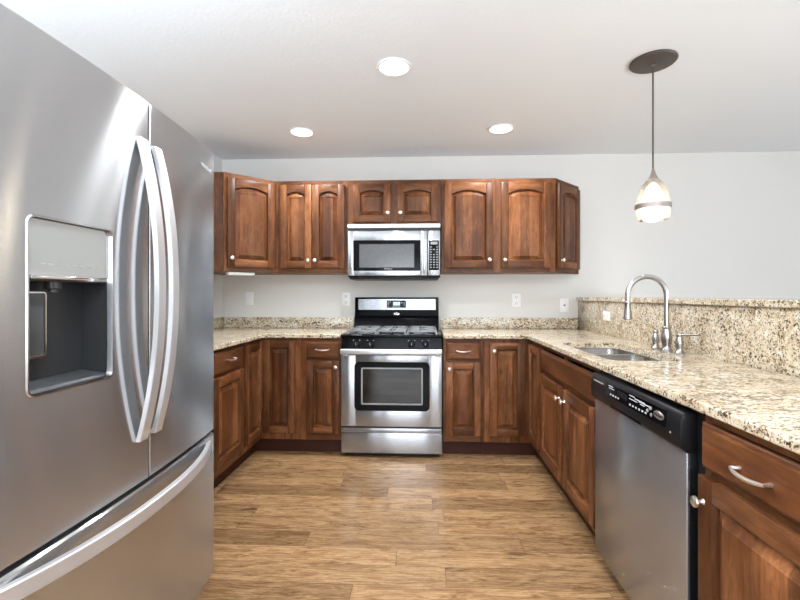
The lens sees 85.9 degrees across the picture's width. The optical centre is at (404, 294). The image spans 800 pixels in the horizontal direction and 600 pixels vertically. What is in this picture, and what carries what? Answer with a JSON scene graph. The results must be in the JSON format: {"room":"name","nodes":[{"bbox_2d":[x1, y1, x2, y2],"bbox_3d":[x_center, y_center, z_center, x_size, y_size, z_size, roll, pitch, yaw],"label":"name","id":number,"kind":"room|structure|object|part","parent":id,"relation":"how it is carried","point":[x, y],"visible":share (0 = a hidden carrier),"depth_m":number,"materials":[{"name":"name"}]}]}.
{"room":"kitchen","nodes":[
{"label":"kitchen","id":0,"kind":"room"},
{"bbox_2d":[214,155,221,317],"bbox_3d":[-1.892,-0.010,0.002,0.100,2.440,7.830,0,0,3],"label":"wall","id":1,"kind":"structure","parent":0,"point":[217,161],"depth_m":3.82,"materials":[{"name":"paint"}]},
{"bbox_2d":[214,317,223,328],"bbox_3d":[-1.699,0.247,2.855,0.020,0.094,2.108,0,0,3],"label":"backsplash","id":2,"kind":"structure","parent":1,"relation":"attached to","point":[218,322],"depth_m":3.81,"materials":[{"name":"stone"}]},
{"bbox_2d":[0,0,799,159],"bbox_3d":[1.325,-1.280,-0.146,6.540,0.100,8.030,0,0,3],"label":"ceiling","id":3,"kind":"structure","parent":0,"point":[237,76],"depth_m":2.38,"materials":[{"name":"paint"}]},
{"bbox_2d":[289,127,314,136],"bbox_3d":[-0.777,-1.226,3.245,0.192,0.007,0.192,0,0,3],"label":"recessed light","id":4,"kind":"object","parent":3,"relation":"in","point":[297,131],"visible":1,"depth_m":3.24,"materials":[{"name":"white"}]},
{"bbox_2d":[376,58,411,76],"bbox_3d":[-0.059,-1.226,2.320,0.192,0.007,0.192,0,0,3],"label":"recessed light","id":5,"kind":"object","parent":3,"relation":"in","point":[391,67],"visible":1,"depth_m":2.32,"materials":[{"name":"white"}]},
{"bbox_2d":[488,124,513,133],"bbox_3d":[0.709,-1.226,3.177,0.192,0.007,0.192,0,0,3],"label":"recessed light","id":6,"kind":"object","parent":3,"relation":"in","point":[498,128],"visible":1,"depth_m":3.17,"materials":[{"name":"white"}]},
{"bbox_2d":[629,49,678,221],"bbox_3d":[1.304,-0.811,2.261,0.228,0.835,0.228,0,0,3],"label":"pendant light","id":7,"kind":"object","parent":3,"relation":"hanging from","point":[656,60],"visible":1,"depth_m":2.24,"materials":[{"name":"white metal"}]},
{"bbox_3d":[1.304,-0.501,2.261,0.164,0.214,0.164,0,0,3],"label":"lamp shade","id":8,"kind":"part","parent":7,"relation":"part of","materials":[{"name":"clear glass"}]},
{"bbox_3d":[1.304,-0.927,2.261,0.008,0.545,0.008,0,0,3],"label":"rod","id":9,"kind":"part","parent":7,"relation":"part of","materials":[{"name":"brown metal"}]},
{"bbox_3d":[1.304,-0.535,2.261,0.060,0.099,0.060,0,0,3],"label":"bulb","id":10,"kind":"part","parent":7,"relation":"part of","materials":[{"name":"beige glass"}]},
{"bbox_2d":[196,436,630,599],"bbox_3d":[1.325,1.260,-0.146,6.540,0.100,8.030,0,0,3],"label":"floor","id":11,"kind":"structure","parent":0,"point":[289,525],"depth_m":2.19,"materials":[{"name":"brown wood"}]},
{"bbox_2d":[0,3,213,599],"bbox_3d":[-1.142,0.324,1.259,0.924,1.772,0.920,0,0,1],"label":"refrigerator","id":12,"kind":"object","parent":11,"relation":"on","point":[107,201],"visible":1,"depth_m":1.07,"materials":[{"name":"grey metal"}]},
{"bbox_3d":[-0.797,0.065,0.919,0.006,0.144,0.067,0,0,1],"label":"paddle trim","id":13,"kind":"part","parent":12,"relation":"part of","materials":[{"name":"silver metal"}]},
{"bbox_3d":[-0.791,-0.015,1.020,0.085,1.094,0.456,0,0,1],"label":"door","id":14,"kind":"part","parent":12,"relation":"part of","materials":[{"name":"metal"}]},
{"bbox_3d":[-0.728,0.579,1.228,0.096,0.038,0.856,0,0,1],"label":"handle","id":15,"kind":"part","parent":12,"relation":"part of","materials":[{"name":"metal"}]},
{"bbox_3d":[-0.786,0.818,1.251,0.085,0.548,0.920,0,0,1],"label":"freezer drawer","id":16,"kind":"part","parent":12,"relation":"part of","materials":[{"name":"metal"}]},
{"bbox_3d":[-0.714,-0.016,1.209,0.066,0.848,0.036,0,0,1],"label":"handle","id":17,"kind":"part","parent":12,"relation":"part of","materials":[{"name":"metal"}]},
{"bbox_3d":[-0.712,-0.016,1.278,0.066,0.842,0.034,0,0,1],"label":"handle","id":18,"kind":"part","parent":12,"relation":"part of","materials":[{"name":"metal"}]},
{"bbox_3d":[-0.781,-0.015,1.483,0.085,1.094,0.456,0,0,1],"label":"door","id":19,"kind":"part","parent":12,"relation":"part of","materials":[{"name":"metal"}]},
{"bbox_2d":[211,344,243,487],"bbox_3d":[-1.391,0.768,2.731,0.643,0.884,0.448,0,0,3],"label":"base cabinet","id":20,"kind":"object","parent":11,"relation":"on","point":[228,430],"visible":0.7,"depth_m":2.70,"materials":[{"name":"brown wood"}]},
{"bbox_3d":[-1.116,0.415,2.717,0.020,0.134,0.414,0,0,3],"label":"drawer","id":21,"kind":"part","parent":20,"relation":"part of","materials":[{"name":"brown wood"}]},
{"bbox_3d":[-1.111,0.771,2.717,0.015,0.419,0.286,0,0,3],"label":"panel","id":22,"kind":"part","parent":20,"relation":"part of","materials":[{"name":"brown wood"}]},
{"bbox_2d":[233,338,302,470],"bbox_3d":[-1.234,0.768,3.418,0.894,0.884,0.936,0,0,3],"label":"base cabinet","id":23,"kind":"object","parent":11,"relation":"on","point":[272,366],"visible":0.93,"depth_m":3.26,"materials":[{"name":"brown wood"}]},
{"bbox_3d":[-1.096,0.697,3.108,0.024,0.697,0.300,0,0,3],"label":"door","id":24,"kind":"part","parent":23,"relation":"part of","materials":[{"name":"brown wood"}]},
{"bbox_3d":[-1.094,0.697,3.108,0.015,0.579,0.182,0,0,3],"label":"panel","id":25,"kind":"part","parent":23,"relation":"part of","materials":[{"name":"brown wood"}]},
{"bbox_3d":[-0.956,0.697,3.264,0.243,0.697,0.024,0,0,3],"label":"door","id":26,"kind":"part","parent":23,"relation":"part of","materials":[{"name":"brown wood"}]},
{"bbox_3d":[-0.956,0.697,3.262,0.125,0.579,0.015,0,0,3],"label":"panel","id":27,"kind":"part","parent":23,"relation":"part of","materials":[{"name":"brown wood"}]},
{"bbox_2d":[214,327,350,350],"bbox_3d":[-1.108,0.309,2.828,1.204,0.030,2.108,0,0,3],"label":"countertop","id":28,"kind":"structure","parent":23,"relation":"on","point":[224,337],"depth_m":3.25,"materials":[{"name":"stone"}]},
{"bbox_2d":[301,338,341,451],"bbox_3d":[-0.626,0.768,3.532,0.306,0.884,0.653,0,0,3],"label":"base cabinet","id":29,"kind":"object","parent":11,"relation":"on","point":[321,426],"visible":0.88,"depth_m":3.25,"materials":[{"name":"brown wood"}]},
{"bbox_3d":[-0.621,0.769,3.249,0.250,0.546,0.024,0,0,3],"label":"door","id":30,"kind":"part","parent":29,"relation":"part of","materials":[{"name":"brown wood"}]},
{"bbox_3d":[-0.621,0.769,3.246,0.132,0.428,0.015,0,0,3],"label":"panel","id":31,"kind":"part","parent":29,"relation":"part of","materials":[{"name":"brown wood"}]},
{"bbox_3d":[-0.621,0.414,3.251,0.250,0.132,0.020,0,0,3],"label":"drawer","id":32,"kind":"part","parent":29,"relation":"part of","materials":[{"name":"brown wood"}]},
{"bbox_2d":[340,297,441,455],"bbox_3d":[-0.088,0.615,3.478,0.756,1.190,0.670,0,0,3],"label":"stove","id":33,"kind":"object","parent":11,"relation":"on","point":[391,357],"visible":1,"depth_m":3.20,"materials":[{"name":"silver metal"}]},
{"bbox_3d":[-0.363,0.370,3.192,0.050,0.050,0.044,0,0,3],"label":"knob","id":34,"kind":"part","parent":33,"relation":"part of","materials":[{"name":"black plastic"}]},
{"bbox_3d":[-0.260,0.370,3.187,0.050,0.050,0.044,0,0,3],"label":"knob","id":35,"kind":"part","parent":33,"relation":"part of","materials":[{"name":"black plastic"}]},
{"bbox_3d":[-0.102,0.425,3.175,0.752,0.054,0.065,0,0,3],"label":"handle","id":36,"kind":"part","parent":33,"relation":"part of","materials":[{"name":"metal"}]},
{"bbox_3d":[-0.100,1.083,3.209,0.752,0.189,0.042,0,0,3],"label":"storage drawer","id":37,"kind":"part","parent":33,"relation":"part of","materials":[{"name":"metal"}]},
{"bbox_3d":[-0.100,0.713,3.210,0.752,0.533,0.039,0,0,3],"label":"oven door","id":38,"kind":"part","parent":33,"relation":"part of","materials":[{"name":"metal"}]},
{"bbox_2d":[341,329,441,337],"bbox_3d":[-0.088,0.306,3.478,0.756,0.022,0.600,0,0,3],"label":"cooktop","id":39,"kind":"object","parent":33,"relation":"in","point":[402,333],"depth_m":3.21,"materials":[{"name":"black metal"}]},
{"bbox_3d":[-0.097,0.677,3.192,0.458,0.276,0.012,0,0,3],"label":"window trim","id":40,"kind":"part","parent":33,"relation":"part of","materials":[{"name":"grey metal"}]},
{"bbox_3d":[-0.076,0.080,3.781,0.168,0.064,0.004,0,0,3],"label":"control panel","id":41,"kind":"part","parent":33,"relation":"part of","materials":[{"name":"black plastic"}]},
{"bbox_3d":[-0.072,0.083,3.784,0.680,0.094,0.004,0,0,3],"label":"steel panel","id":42,"kind":"part","parent":33,"relation":"part of","materials":[{"name":"silver metal"}]},
{"bbox_3d":[0.048,0.370,3.173,0.050,0.050,0.044,0,0,3],"label":"knob","id":43,"kind":"part","parent":33,"relation":"part of","materials":[{"name":"black plastic"}]},
{"bbox_3d":[0.150,0.370,3.168,0.050,0.050,0.044,0,0,3],"label":"knob","id":44,"kind":"part","parent":33,"relation":"part of","materials":[{"name":"black plastic"}]},
{"bbox_2d":[442,336,483,453],"bbox_3d":[0.450,0.768,3.483,0.302,0.884,0.653,0,0,3],"label":"base cabinet","id":45,"kind":"object","parent":11,"relation":"on","point":[462,359],"visible":0.92,"depth_m":3.20,"materials":[{"name":"brown wood"}]},
{"bbox_3d":[0.434,0.417,3.203,0.252,0.130,0.020,0,0,3],"label":"drawer","id":46,"kind":"part","parent":45,"relation":"part of","materials":[{"name":"brown wood"}]},
{"bbox_3d":[0.433,0.772,3.201,0.254,0.545,0.024,0,0,3],"label":"door","id":47,"kind":"part","parent":45,"relation":"part of","materials":[{"name":"brown wood"}]},
{"bbox_3d":[0.433,0.772,3.198,0.136,0.427,0.015,0,0,3],"label":"panel","id":48,"kind":"part","parent":45,"relation":"part of","materials":[{"name":"brown wood"}]},
{"bbox_2d":[483,339,615,475],"bbox_3d":[1.052,0.768,3.323,0.912,0.884,0.916,0,0,3],"label":"base cabinet","id":49,"kind":"object","parent":11,"relation":"on","point":[512,367],"visible":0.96,"depth_m":3.18,"materials":[{"name":"brown wood"}]},
{"bbox_3d":[0.757,0.700,3.183,0.137,0.572,0.015,0,0,3],"label":"panel","id":50,"kind":"part","parent":49,"relation":"part of","materials":[{"name":"brown wood"}]},
{"bbox_3d":[0.757,0.700,3.186,0.255,0.690,0.024,0,0,3],"label":"door","id":51,"kind":"part","parent":49,"relation":"part of","materials":[{"name":"brown wood"}]},
{"bbox_3d":[0.909,0.703,3.032,0.015,0.567,0.152,0,0,3],"label":"panel","id":52,"kind":"part","parent":49,"relation":"part of","materials":[{"name":"brown wood"}]},
{"bbox_3d":[0.911,0.703,3.031,0.024,0.685,0.270,0,0,3],"label":"door","id":53,"kind":"part","parent":49,"relation":"part of","materials":[{"name":"brown wood"}]},
{"bbox_2d":[440,328,799,454],"bbox_3d":[0.832,0.309,2.038,1.197,0.030,3.508,0,0,3],"label":"countertop","id":54,"kind":"structure","parent":49,"relation":"on","point":[763,404],"depth_m":1.51,"materials":[{"name":"stone"}]},
{"bbox_2d":[571,348,659,372],"bbox_3d":[1.104,0.413,2.280,0.376,0.174,0.723,0,0,3],"label":"sink","id":55,"kind":"object","parent":54,"relation":"in","point":[607,353],"visible":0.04,"depth_m":2.35,"materials":[{"name":"metal"}]},
{"bbox_3d":[1.114,0.413,2.495,0.376,0.174,0.293,0,0,3],"label":"bowl","id":56,"kind":"part","parent":55,"relation":"part of","materials":[{"name":"metal"}]},
{"bbox_3d":[1.098,0.413,2.132,0.376,0.174,0.426,0,0,3],"label":"bowl","id":57,"kind":"part","parent":55,"relation":"part of","materials":[{"name":"metal"}]},
{"bbox_2d":[623,274,700,354],"bbox_3d":[1.271,0.093,2.224,0.280,0.400,0.363,0,0,3],"label":"faucet","id":58,"kind":"object","parent":54,"relation":"on","point":[666,334],"visible":1,"depth_m":2.21,"materials":[{"name":"silver metal"}]},
{"bbox_3d":[1.250,0.033,2.220,0.221,0.280,0.025,0,0,3],"label":"spout","id":59,"kind":"part","parent":58,"relation":"part of","materials":[{"name":"silver metal"}]},
{"bbox_3d":[1.365,0.241,2.343,0.049,0.105,0.049,0,0,3],"label":"handle","id":60,"kind":"part","parent":58,"relation":"part of","materials":[{"name":"silver metal"}]},
{"bbox_3d":[1.366,0.241,2.140,0.049,0.105,0.049,0,0,3],"label":"handle","id":61,"kind":"part","parent":58,"relation":"part of","materials":[{"name":"silver metal"}]},
{"bbox_3d":[1.381,0.196,2.089,0.014,0.025,0.107,0,0,-16],"label":"lever","id":62,"kind":"part","parent":58,"relation":"part of","materials":[{"name":"silver metal"}]},
{"bbox_2d":[540,345,603,536],"bbox_3d":[1.151,0.768,2.385,0.624,0.884,0.946,0,0,3],"label":"base cabinet","id":63,"kind":"object","parent":11,"relation":"on","point":[567,402],"visible":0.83,"depth_m":2.27,"materials":[{"name":"brown wood"}]},
{"bbox_3d":[0.890,0.786,2.621,0.015,0.409,0.310,0,0,3],"label":"panel","id":64,"kind":"part","parent":63,"relation":"part of","materials":[{"name":"brown wood"}]},
{"bbox_3d":[0.893,0.786,2.621,0.024,0.537,0.438,0,0,3],"label":"door","id":65,"kind":"part","parent":63,"relation":"part of","materials":[{"name":"brown wood"}]},
{"bbox_3d":[0.884,0.428,2.393,0.020,0.133,0.918,0,0,3],"label":"false drawer","id":66,"kind":"part","parent":63,"relation":"part of","materials":[{"name":"brown wood"}]},
{"bbox_3d":[0.871,0.786,2.153,0.024,0.537,0.434,0,0,3],"label":"door","id":67,"kind":"part","parent":63,"relation":"part of","materials":[{"name":"brown wood"}]},
{"bbox_3d":[0.869,0.786,2.154,0.015,0.409,0.306,0,0,3],"label":"panel","id":68,"kind":"part","parent":63,"relation":"part of","materials":[{"name":"brown wood"}]},
{"bbox_2d":[591,372,704,599],"bbox_3d":[1.099,0.772,1.552,0.580,0.868,0.708,0,0,3],"label":"dishwasher","id":69,"kind":"object","parent":11,"relation":"on","point":[648,444],"visible":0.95,"depth_m":1.46,"materials":[{"name":"silver metal"}]},
{"bbox_3d":[0.812,0.382,1.542,0.005,0.050,0.445,0,0,3],"label":"key panel","id":70,"kind":"part","parent":69,"relation":"part of","materials":[{"name":"black plastic"}]},
{"bbox_3d":[0.845,0.401,1.582,0.066,0.118,0.672,0,0,3],"label":"control panel","id":71,"kind":"part","parent":69,"relation":"part of","materials":[{"name":"black plastic"}]},
{"bbox_3d":[0.860,0.791,1.581,0.036,0.665,0.669,0,0,3],"label":"door","id":72,"kind":"part","parent":69,"relation":"part of","materials":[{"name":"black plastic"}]},
{"bbox_2d":[690,415,799,599],"bbox_3d":[1.086,0.768,0.973,0.625,0.884,0.443,0,0,3],"label":"base cabinet","id":73,"kind":"object","parent":11,"relation":"on","point":[747,503],"visible":0.97,"depth_m":1.03,"materials":[{"name":"brown wood"}]},
{"bbox_3d":[0.799,0.565,1.176,0.030,0.031,0.031,0,0,3],"label":"knob","id":74,"kind":"part","parent":73,"relation":"part of","materials":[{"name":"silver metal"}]},
{"bbox_3d":[0.818,0.776,0.987,0.024,0.558,0.423,0,0,3],"label":"door","id":75,"kind":"part","parent":73,"relation":"part of","materials":[{"name":"brown wood"}]},
{"bbox_3d":[0.793,0.422,0.998,0.036,0.016,0.109,0,0,3],"label":"handle","id":76,"kind":"part","parent":73,"relation":"part of","materials":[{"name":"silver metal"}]},
{"bbox_3d":[0.820,0.414,0.987,0.020,0.125,0.423,0,0,3],"label":"drawer","id":77,"kind":"part","parent":73,"relation":"part of","materials":[{"name":"brown wood"}]},
{"bbox_3d":[0.840,0.712,0.984,0.019,0.772,0.443,0,0,3],"label":"frame","id":78,"kind":"part","parent":73,"relation":"part of","materials":[{"name":"brown wood"}]},
{"bbox_3d":[0.816,0.776,0.987,0.015,0.430,0.295,0,0,3],"label":"panel","id":79,"kind":"part","parent":73,"relation":"part of","materials":[{"name":"brown wood"}]},
{"bbox_2d":[222,151,799,328],"bbox_3d":[1.506,-0.010,3.815,6.540,2.440,0.100,0,0,3],"label":"wall","id":80,"kind":"structure","parent":0,"point":[732,230],"depth_m":3.75,"materials":[{"name":"paint"}]},
{"bbox_2d":[214,172,284,274],"bbox_3d":[-1.375,-0.565,3.592,0.600,0.765,0.605,0,0,3],"label":"upper cabinet","id":81,"kind":"object","parent":80,"relation":"attached to","point":[244,206],"visible":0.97,"depth_m":3.38,"materials":[{"name":"brown wood"}]},
{"bbox_2d":[226,272,254,275],"bbox_3d":[-1.312,-0.169,3.434,0.210,0.025,0.060,0,0,-41],"label":"light","id":82,"kind":"object","parent":81,"relation":"attached to","point":[227,273],"visible":0.99,"depth_m":3.41,"materials":[{"name":"white plastic"}]},
{"bbox_3d":[-1.224,-0.565,3.431,0.252,0.562,0.015,0,0,-42],"label":"panel","id":83,"kind":"part","parent":81,"relation":"part of","materials":[{"name":"brown wood"}]},
{"bbox_3d":[-1.225,-0.565,3.433,0.380,0.690,0.024,0,0,-42],"label":"door","id":84,"kind":"part","parent":81,"relation":"part of","materials":[{"name":"brown wood"}]},
{"bbox_2d":[245,292,253,304],"bbox_3d":[-1.408,0.032,3.892,0.076,0.118,0.012,0,0,3],"label":"light switch","id":85,"kind":"object","parent":80,"relation":"attached to","point":[249,296],"visible":1,"depth_m":3.89,"materials":[{"name":"white plastic"}]},
{"bbox_2d":[224,317,353,327],"bbox_3d":[-1.049,0.247,3.870,1.182,0.094,0.020,0,0,3],"label":"backsplash","id":86,"kind":"structure","parent":80,"relation":"attached to","point":[239,322],"depth_m":3.86,"materials":[{"name":"stone"}]},
{"bbox_2d":[276,181,347,274],"bbox_3d":[-0.767,-0.565,3.690,0.603,0.765,0.354,0,0,3],"label":"upper cabinet","id":87,"kind":"object","parent":80,"relation":"attached to","point":[312,216],"visible":0.98,"depth_m":3.55,"materials":[{"name":"brown wood"}]},
{"bbox_3d":[-0.904,-0.565,3.562,0.265,0.690,0.024,0,0,3],"label":"door","id":88,"kind":"part","parent":87,"relation":"part of","materials":[{"name":"brown wood"}]},
{"bbox_3d":[-0.904,-0.565,3.559,0.137,0.562,0.015,0,0,3],"label":"panel","id":89,"kind":"part","parent":87,"relation":"part of","materials":[{"name":"brown wood"}]},
{"bbox_3d":[-0.632,-0.565,3.550,0.271,0.690,0.024,0,0,3],"label":"door","id":90,"kind":"part","parent":87,"relation":"part of","materials":[{"name":"brown wood"}]},
{"bbox_3d":[-0.632,-0.565,3.547,0.143,0.562,0.015,0,0,3],"label":"panel","id":91,"kind":"part","parent":87,"relation":"part of","materials":[{"name":"brown wood"}]},
{"bbox_2d":[342,293,349,305],"bbox_3d":[-0.529,0.038,3.853,0.076,0.118,0.009,0,0,3],"label":"wall outlet","id":92,"kind":"object","parent":80,"relation":"attached to","point":[345,296],"visible":1,"depth_m":3.85,"materials":[{"name":"white plastic"}]},
{"bbox_2d":[348,179,440,226],"bbox_3d":[-0.081,-0.761,3.659,0.765,0.372,0.354,0,0,3],"label":"upper cabinet","id":93,"kind":"object","parent":80,"relation":"attached to","point":[369,201],"visible":0.96,"depth_m":3.52,"materials":[{"name":"brown wood"}]},
{"bbox_3d":[-0.271,-0.753,3.533,0.307,0.310,0.024,0,0,3],"label":"door","id":94,"kind":"part","parent":93,"relation":"part of","materials":[{"name":"brown wood"}]},
{"bbox_3d":[-0.271,-0.753,3.531,0.187,0.196,0.015,0,0,3],"label":"panel","id":95,"kind":"part","parent":93,"relation":"part of","materials":[{"name":"brown wood"}]},
{"bbox_2d":[348,224,439,280],"bbox_3d":[-0.084,-0.350,3.627,0.748,0.444,0.418,0,0,3],"label":"microwave","id":96,"kind":"object","parent":93,"relation":"attached to","point":[376,252],"visible":1,"depth_m":3.47,"materials":[{"name":"silver metal"}]},
{"bbox_3d":[-0.142,-0.337,3.481,0.644,0.362,0.021,0,0,3],"label":"door","id":97,"kind":"part","parent":96,"relation":"part of","materials":[{"name":"metal"}]},
{"bbox_3d":[0.154,-0.311,3.435,0.023,0.280,0.055,0,0,3],"label":"handle","id":98,"kind":"part","parent":96,"relation":"part of","materials":[{"name":"metal"}]},
{"bbox_3d":[0.233,-0.337,3.463,0.101,0.362,0.021,0,0,3],"label":"control panel","id":99,"kind":"part","parent":96,"relation":"part of","materials":[{"name":"metal"}]},
{"bbox_3d":[0.100,-0.753,3.516,0.327,0.310,0.024,0,0,3],"label":"door","id":100,"kind":"part","parent":93,"relation":"part of","materials":[{"name":"brown wood"}]},
{"bbox_3d":[0.100,-0.753,3.514,0.207,0.196,0.015,0,0,3],"label":"panel","id":101,"kind":"part","parent":93,"relation":"part of","materials":[{"name":"brown wood"}]},
{"bbox_2d":[440,178,554,273],"bbox_3d":[0.761,-0.565,3.620,0.917,0.765,0.354,0,0,3],"label":"upper cabinet","id":102,"kind":"object","parent":80,"relation":"attached to","point":[489,226],"visible":1,"depth_m":3.48,"materials":[{"name":"brown wood"}]},
{"bbox_3d":[0.518,-0.565,3.497,0.394,0.690,0.024,0,0,3],"label":"door","id":103,"kind":"part","parent":102,"relation":"part of","materials":[{"name":"brown wood"}]},
{"bbox_3d":[0.518,-0.565,3.494,0.266,0.562,0.015,0,0,3],"label":"panel","id":104,"kind":"part","parent":102,"relation":"part of","materials":[{"name":"brown wood"}]},
{"bbox_3d":[0.977,-0.565,3.476,0.397,0.690,0.024,0,0,3],"label":"door","id":105,"kind":"part","parent":102,"relation":"part of","materials":[{"name":"brown wood"}]},
{"bbox_3d":[0.977,-0.565,3.474,0.269,0.562,0.015,0,0,3],"label":"panel","id":106,"kind":"part","parent":102,"relation":"part of","materials":[{"name":"brown wood"}]},
{"bbox_2d":[440,318,577,328],"bbox_3d":[0.911,0.247,3.780,1.197,0.094,0.020,0,0,3],"label":"backsplash","id":107,"kind":"structure","parent":80,"relation":"attached to","point":[523,323],"depth_m":3.77,"materials":[{"name":"stone"}]},
{"bbox_2d":[512,294,520,306],"bbox_3d":[0.980,0.046,3.784,0.076,0.118,0.009,0,0,3],"label":"wall outlet","id":108,"kind":"object","parent":80,"relation":"attached to","point":[516,298],"visible":1,"depth_m":3.78,"materials":[{"name":"white plastic"}]},
{"bbox_2d":[549,178,579,273],"bbox_3d":[1.363,-0.565,3.624,0.291,0.765,0.324,0,0,5],"label":"upper cabinet","id":109,"kind":"object","parent":80,"relation":"attached to","point":[567,195],"visible":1,"depth_m":3.57,"materials":[{"name":"brown wood"}]},
{"bbox_3d":[1.376,-0.565,3.610,0.370,0.690,0.024,0,0,-43],"label":"door","id":110,"kind":"part","parent":109,"relation":"part of","materials":[{"name":"brown wood"}]},
{"bbox_3d":[1.378,-0.565,3.608,0.242,0.562,0.015,0,0,-43],"label":"panel","id":111,"kind":"part","parent":109,"relation":"part of","materials":[{"name":"brown wood"}]},
{"bbox_2d":[560,299,568,311],"bbox_3d":[1.396,0.090,3.765,0.076,0.118,0.008,0,0,3],"label":"phone jack","id":112,"kind":"object","parent":80,"relation":"attached to","point":[564,303],"visible":1,"depth_m":3.76,"materials":[{"name":"white plastic"}]},
{"bbox_2d":[601,301,797,355],"bbox_3d":[1.509,0.629,2.008,0.108,1.161,3.510,0,0,3],"label":"wall","id":113,"kind":"structure","parent":0,"point":[601,301],"depth_m":2.04,"materials":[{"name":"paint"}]},
{"bbox_2d":[576,297,799,308],"bbox_3d":[1.634,0.033,1.990,0.438,0.030,3.526,0,0,3],"label":"bar","id":114,"kind":"object","parent":113,"relation":"on","point":[745,302],"visible":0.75,"depth_m":2.01,"materials":[{"name":"stone"}]},
{"bbox_2d":[578,301,799,377],"bbox_3d":[1.443,0.186,2.009,0.021,0.273,3.506,0,0,3],"label":"backsplash","id":115,"kind":"structure","parent":113,"relation":"attached to","point":[768,339],"depth_m":1.96,"materials":[{"name":"stone"}]},
{"bbox_2d":[603,311,609,320],"bbox_3d":[1.480,0.155,3.161,0.009,0.068,0.118,0,0,3],"label":"wall outlet","id":116,"kind":"object","parent":115,"relation":"attached to","point":[606,315],"visible":1,"depth_m":3.15,"materials":[{"name":"white plastic"}]}
]}

